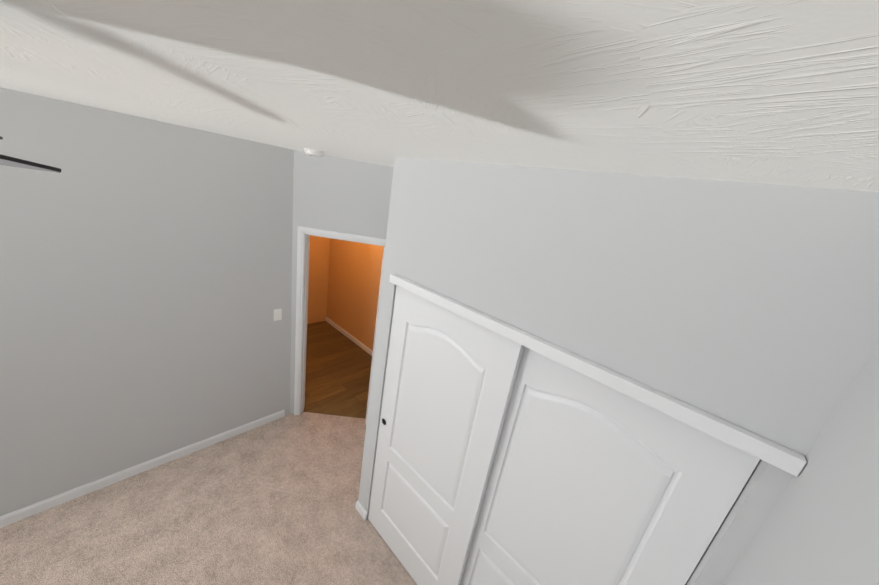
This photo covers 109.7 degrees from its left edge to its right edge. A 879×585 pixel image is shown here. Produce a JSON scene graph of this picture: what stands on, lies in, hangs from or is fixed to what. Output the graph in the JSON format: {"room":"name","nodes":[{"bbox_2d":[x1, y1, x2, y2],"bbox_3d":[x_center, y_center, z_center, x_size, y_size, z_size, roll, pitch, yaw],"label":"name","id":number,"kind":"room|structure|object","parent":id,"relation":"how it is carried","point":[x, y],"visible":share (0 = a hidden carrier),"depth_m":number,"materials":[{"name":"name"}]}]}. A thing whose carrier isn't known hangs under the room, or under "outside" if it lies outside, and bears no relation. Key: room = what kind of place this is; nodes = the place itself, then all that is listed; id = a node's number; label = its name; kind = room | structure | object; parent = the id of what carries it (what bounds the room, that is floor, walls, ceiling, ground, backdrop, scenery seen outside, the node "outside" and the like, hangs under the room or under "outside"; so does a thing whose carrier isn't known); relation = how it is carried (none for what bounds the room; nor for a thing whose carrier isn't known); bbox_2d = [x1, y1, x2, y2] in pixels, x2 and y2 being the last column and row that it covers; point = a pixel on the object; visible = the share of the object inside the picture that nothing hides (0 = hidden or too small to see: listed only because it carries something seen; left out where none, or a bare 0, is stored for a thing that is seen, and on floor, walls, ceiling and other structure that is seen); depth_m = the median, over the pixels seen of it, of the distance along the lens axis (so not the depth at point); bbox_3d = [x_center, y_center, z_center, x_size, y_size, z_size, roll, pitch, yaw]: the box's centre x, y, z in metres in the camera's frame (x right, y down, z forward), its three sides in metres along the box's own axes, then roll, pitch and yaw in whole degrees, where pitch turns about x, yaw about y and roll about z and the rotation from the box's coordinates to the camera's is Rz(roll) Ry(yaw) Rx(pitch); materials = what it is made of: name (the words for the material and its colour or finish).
{"room":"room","nodes":[
{"label":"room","id":0,"kind":"room"},
{"bbox_2d":[0,87,293,515],"bbox_3d":[-2.784,0.271,1.727,0.120,2.740,3.770,24,22,38],"label":"wall","id":1,"kind":"structure","parent":0,"point":[145,277],"depth_m":2.20,"materials":[{"name":"grey paint"}]},
{"bbox_2d":[0,410,284,527],"bbox_3d":[-2.925,1.538,2.106,0.013,0.084,3.590,24,22,38],"label":"baseboard","id":2,"kind":"structure","parent":1,"relation":"attached to","point":[37,507],"depth_m":2.50,"materials":[{"name":"white wood"}]},
{"bbox_2d":[274,308,281,320],"bbox_3d":[-1.570,0.217,3.003,0.010,0.120,0.072,24,22,38],"label":"switch plate","id":3,"kind":"object","parent":1,"relation":"attached to","point":[277,314],"visible":1,"depth_m":3.00,"materials":[{"name":"white plastic"}]},
{"bbox_2d":[0,412,416,584],"bbox_3d":[-1.516,2.074,1.400,3.370,0.060,4.470,24,22,38],"label":"floor carpet","id":4,"kind":"object","parent":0,"point":[272,502],"visible":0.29,"depth_m":2.30,"materials":[{"name":"beige carpet"}]},
{"bbox_2d":[307,235,329,323],"bbox_3d":[-2.952,-0.606,4.394,0.120,2.740,2.920,24,22,38],"label":"wall","id":5,"kind":"structure","parent":0,"point":[319,254],"depth_m":5.44,"materials":[{"name":"orange paint"}]},
{"bbox_2d":[303,321,371,418],"bbox_3d":[-1.479,1.436,3.433,4.600,0.056,2.920,24,22,38],"label":"floor","id":6,"kind":"structure","parent":0,"point":[338,370],"depth_m":4.32,"materials":[{"name":"brown wood"}]},
{"bbox_2d":[290,150,393,413],"bbox_3d":[-1.030,0.112,3.148,1.220,2.740,0.120,8,17,-4],"label":"wall","id":7,"kind":"structure","parent":0,"point":[341,195],"depth_m":2.78,"materials":[{"name":"grey paint"}]},
{"bbox_2d":[294,226,385,414],"bbox_3d":[-1.024,0.423,3.241,0.895,2.100,0.143,8,17,-4],"label":"door frame","id":8,"kind":"structure","parent":7,"relation":"attached to","point":[302,231],"depth_m":3.05,"materials":[{"name":"white wood"}]},
{"bbox_2d":[365,247,384,423],"bbox_3d":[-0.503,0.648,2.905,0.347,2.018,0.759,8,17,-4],"label":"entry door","id":9,"kind":"structure","parent":7,"relation":"in","point":[375,332],"depth_m":3.13,"materials":[{"name":"white wood"}]},
{"bbox_2d":[326,238,384,350],"bbox_3d":[-0.269,-0.055,4.073,4.720,2.740,0.120,24,22,38],"label":"wall","id":10,"kind":"structure","parent":0,"point":[353,282],"depth_m":5.02,"materials":[{"name":"orange paint"}]},
{"bbox_2d":[326,317,372,355],"bbox_3d":[-1.379,0.824,5.160,2.097,0.084,0.013,24,22,38],"label":"baseboard","id":11,"kind":"structure","parent":10,"relation":"attached to","point":[351,338],"depth_m":5.28,"materials":[{"name":"white"}]},
{"bbox_2d":[358,157,405,508],"bbox_3d":[-0.191,0.488,2.407,0.100,2.740,0.720,24,22,38],"label":"wall","id":12,"kind":"structure","parent":0,"point":[394,206],"depth_m":2.03,"materials":[{"name":"grey paint"}]},
{"bbox_2d":[355,500,366,520],"bbox_3d":[-0.634,1.637,2.998,0.800,0.084,0.733,24,22,38],"label":"baseboard","id":13,"kind":"structure","parent":12,"relation":"attached to","point":[360,509],"depth_m":2.52,"materials":[{"name":"white wood"}]},
{"bbox_2d":[0,0,878,191],"bbox_3d":[-1.072,-0.580,0.556,3.490,0.100,4.590,24,22,38],"label":"ceiling","id":14,"kind":"structure","parent":0,"point":[782,92],"depth_m":0.45,"materials":[{"name":"white paint"}]},
{"bbox_2d":[0,136,60,172],"bbox_3d":[-1.246,-0.276,0.255,1.174,0.346,1.188,24,22,38],"label":"fan","id":15,"kind":"object","parent":14,"relation":"hanging from","point":[5,160],"visible":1,"depth_m":0.54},
{"bbox_2d":[304,148,324,156],"bbox_3d":[-0.925,-1.027,2.282,0.144,0.044,0.144,24,22,38],"label":"smoke detector","id":16,"kind":"object","parent":14,"relation":"attached to","point":[314,152],"visible":1,"depth_m":2.23,"materials":[{"name":"white plastic"}]},
{"bbox_2d":[365,158,878,584],"bbox_3d":[0.263,0.818,1.609,1.750,2.740,0.100,24,22,38],"label":"wall","id":17,"kind":"structure","parent":0,"point":[751,307],"depth_m":0.96,"materials":[{"name":"grey paint"}]},
{"bbox_2d":[368,285,523,584],"bbox_3d":[-0.096,1.022,1.949,0.875,2.018,0.035,24,22,38],"label":"closet door","id":18,"kind":"structure","parent":17,"relation":"in","point":[450,377],"depth_m":1.83,"materials":[{"name":"white wood"}]},
{"bbox_2d":[389,274,806,476],"bbox_3d":[0.331,0.183,1.350,1.730,0.050,0.036,24,22,38],"label":"trim","id":19,"kind":"structure","parent":17,"relation":"attached to","point":[790,461],"depth_m":1.04,"materials":[{"name":"white wood"}]},
{"bbox_2d":[460,346,759,584],"bbox_3d":[0.499,1.267,1.493,0.875,2.018,0.035,24,22,38],"label":"closet door","id":20,"kind":"structure","parent":17,"relation":"in","point":[591,481],"depth_m":1.27,"materials":[{"name":"white wood"}]},
{"bbox_2d":[722,345,878,584],"bbox_3d":[-0.085,1.291,-0.062,0.120,2.740,4.590,24,22,38],"label":"wall","id":21,"kind":"structure","parent":0,"point":[819,525],"depth_m":0.67,"materials":[{"name":"grey paint"}]}
]}

